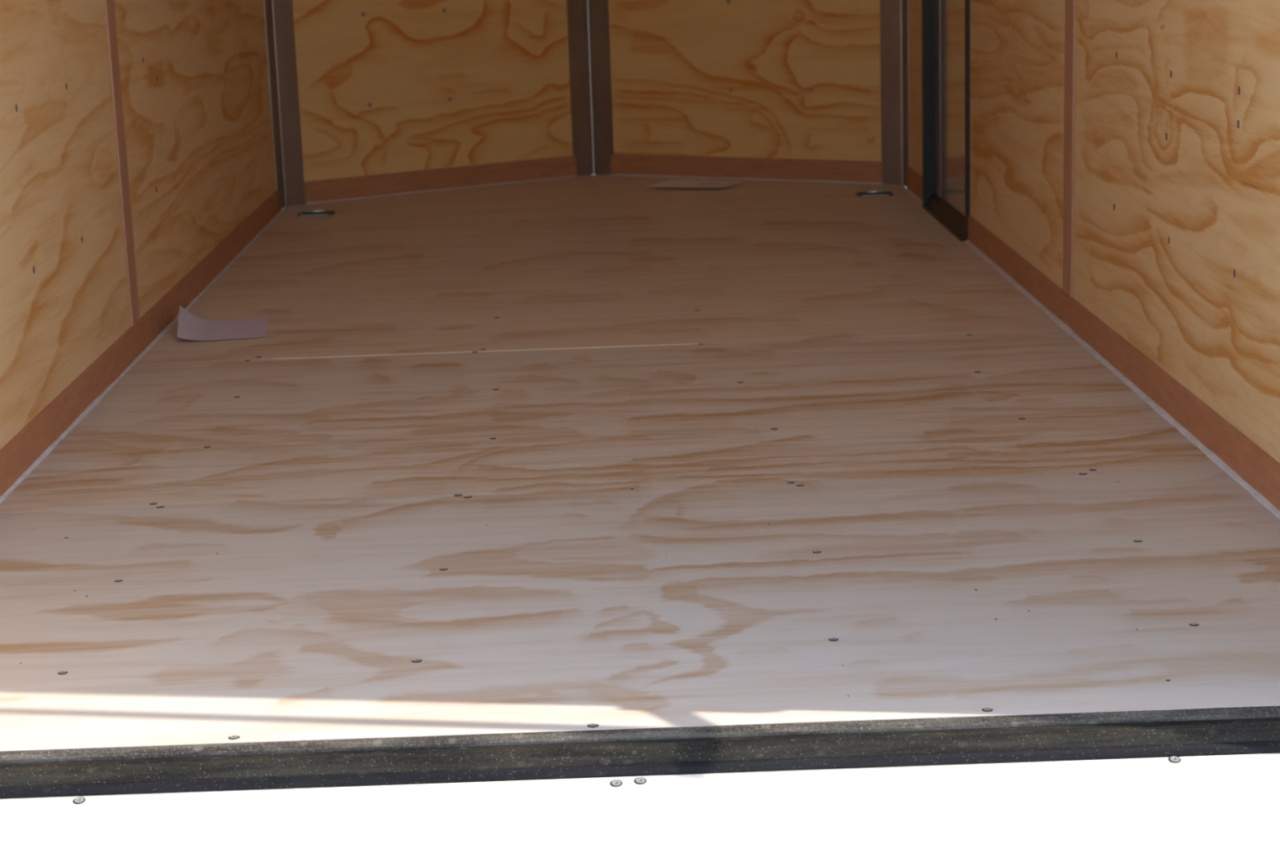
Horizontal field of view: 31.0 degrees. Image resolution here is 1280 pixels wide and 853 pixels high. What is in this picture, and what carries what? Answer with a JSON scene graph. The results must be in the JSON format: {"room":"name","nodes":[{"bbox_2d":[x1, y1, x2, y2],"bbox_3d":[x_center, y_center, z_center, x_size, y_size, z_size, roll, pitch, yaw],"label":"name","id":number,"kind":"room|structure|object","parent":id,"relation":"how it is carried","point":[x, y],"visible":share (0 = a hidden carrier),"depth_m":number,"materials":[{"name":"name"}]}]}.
{"room":"cargo space","nodes":[
{"label":"cargo space","id":0,"kind":"room"},
{"bbox_2d":[0,0,276,449],"bbox_3d":[-1.132,-1.053,4.774,0.051,2.120,4.975,-2,13,-1],"label":"wall","id":1,"kind":"structure","parent":0,"point":[194,73],"depth_m":4.67,"materials":[{"name":"wood"}]},
{"bbox_2d":[104,0,140,326],"bbox_3d":[-1.108,-1.148,4.717,0.005,1.904,0.080,-2,13,-1],"label":"trim","id":2,"kind":"structure","parent":1,"relation":"attached to","point":[109,8],"depth_m":4.84,"materials":[{"name":"brown wood"}]},
{"bbox_2d":[0,191,280,503],"bbox_3d":[-1.071,-0.182,4.924,0.014,0.072,4.700,-2,13,-1],"label":"baseboard","id":3,"kind":"structure","parent":1,"relation":"attached to","point":[37,440],"depth_m":4.69,"materials":[{"name":"brown wood"}]},
{"bbox_2d":[291,0,587,205],"bbox_3d":[-0.692,-1.691,7.514,1.156,2.120,0.051,-10,15,-31],"label":"wall","id":4,"kind":"structure","parent":0,"point":[385,86],"depth_m":7.60,"materials":[{"name":"wood"}]},
{"bbox_2d":[263,0,305,212],"bbox_3d":[-1.161,-1.659,7.125,0.050,1.978,0.215,2,13,15],"label":"trim","id":5,"kind":"structure","parent":4,"relation":"attached to","point":[278,14],"depth_m":7.32,"materials":[{"name":"metal"}]},
{"bbox_2d":[304,155,577,204],"bbox_3d":[-0.647,-0.824,7.684,1.012,0.072,0.013,-10,15,-31],"label":"baseboard","id":6,"kind":"structure","parent":4,"relation":"attached to","point":[532,170],"depth_m":7.67,"materials":[{"name":"brown wood"}]},
{"bbox_2d":[566,0,613,175],"bbox_3d":[-0.191,-1.833,7.750,0.141,1.978,0.043,-2,13,-1],"label":"trim","id":7,"kind":"structure","parent":4,"relation":"attached to","point":[588,20],"depth_m":7.90,"materials":[{"name":"metal"}]},
{"bbox_2d":[0,174,1279,751],"bbox_3d":[-0.089,-0.201,5.341,2.092,0.141,5.590,-2,13,-1],"label":"floor","id":8,"kind":"structure","parent":0,"point":[589,452],"depth_m":3.61,"materials":[{"name":"wood"}]},
{"bbox_2d":[177,305,268,340],"bbox_3d":[-0.940,-0.242,5.213,0.198,0.051,0.272,-4,13,-8],"label":"paper sheet","id":9,"kind":"object","parent":8,"relation":"on","point":[190,326],"visible":1,"depth_m":5.21,"materials":[{"name":"white paper"}]},
{"bbox_2d":[297,208,335,216],"bbox_3d":[-1.008,-0.669,7.179,0.112,0.017,0.104,-2,13,-1],"label":"ring","id":10,"kind":"object","parent":8,"relation":"on","point":[321,212],"visible":1,"depth_m":7.15,"materials":[{"name":"metal"}]},
{"bbox_2d":[0,706,1279,799],"bbox_3d":[-0.020,0.390,2.609,2.092,0.083,0.047,-2,13,0],"label":"sill","id":11,"kind":"structure","parent":8,"relation":"attached to","point":[1237,731],"depth_m":2.60,"materials":[{"name":"rubber"}]},
{"bbox_2d":[644,178,743,187],"bbox_3d":[0.185,-0.800,7.598,0.287,0.010,0.251,4,14,26],"label":"paper sheet","id":12,"kind":"object","parent":8,"relation":"on","point":[674,182],"visible":1,"depth_m":7.59,"materials":[{"name":"paper"}]},
{"bbox_2d":[855,190,893,196],"bbox_3d":[0.732,-0.733,7.206,0.112,0.017,0.104,-2,13,-1],"label":"ring","id":13,"kind":"object","parent":8,"relation":"on","point":[868,193],"visible":1,"depth_m":7.17,"materials":[{"name":"metal"}]},
{"bbox_2d":[595,0,903,185],"bbox_3d":[0.328,-1.729,7.532,1.156,2.120,0.051,5,15,29],"label":"wall","id":14,"kind":"structure","parent":0,"point":[787,79],"depth_m":7.63,"materials":[{"name":"wood"}]},
{"bbox_2d":[610,154,882,183],"bbox_3d":[0.341,-0.861,7.701,1.012,0.072,0.013,5,15,29],"label":"baseboard","id":15,"kind":"structure","parent":14,"relation":"attached to","point":[632,165],"depth_m":7.69,"materials":[{"name":"brown wood"}]},
{"bbox_2d":[880,0,909,187],"bbox_3d":[0.807,-1.735,7.175,0.049,1.978,0.190,-7,14,-20],"label":"trim","id":16,"kind":"structure","parent":14,"relation":"attached to","point":[894,14],"depth_m":7.37,"materials":[{"name":"metal"}]},
{"bbox_2d":[908,0,1279,463],"bbox_3d":[0.907,-1.128,4.809,0.051,2.120,4.975,-2,13,-1],"label":"wall","id":17,"kind":"structure","parent":0,"point":[1176,209],"depth_m":4.15,"materials":[{"name":"wood"}]},
{"bbox_2d":[905,165,922,204],"bbox_3d":[0.851,-0.741,7.102,0.014,0.072,0.442,-2,13,-1],"label":"baseboard","id":18,"kind":"structure","parent":17,"relation":"attached to","point":[914,180],"depth_m":7.14,"materials":[{"name":"brown wood"}]},
{"bbox_2d":[921,0,969,240],"bbox_3d":[0.856,-1.471,6.333,0.068,1.834,0.746,-2,13,-1],"label":"door","id":19,"kind":"structure","parent":17,"relation":"in","point":[945,24],"depth_m":6.58,"materials":[{"name":"black metal"}]},
{"bbox_2d":[1062,0,1075,297],"bbox_3d":[0.879,-1.209,4.697,0.005,1.904,0.086,-2,13,-1],"label":"trim","id":20,"kind":"structure","parent":17,"relation":"attached to","point":[1070,5],"depth_m":4.83,"materials":[{"name":"brown wood"}]},
{"bbox_2d":[964,215,1279,519],"bbox_3d":[0.918,-0.128,4.397,0.017,0.072,3.630,-2,13,-1],"label":"baseboard","id":21,"kind":"structure","parent":17,"relation":"attached to","point":[1234,453],"depth_m":4.21,"materials":[{"name":"brown wood"}]},
{"bbox_3d":[-0.060,0.345,5.059,52.000,0.040,55.000,-2,13,-1],"label":"ground","id":22,"kind":"structure","parent":0,"visible":0},
{"bbox_2d":[0,753,1279,852],"bbox_3d":[0.010,0.823,1.758,1.992,0.483,1.824,-2,13,-1],"label":"ramp","id":23,"kind":"object","parent":22,"relation":"on","point":[1223,803],"visible":1,"depth_m":2.52,"materials":[{"name":"white wood"}]}
]}

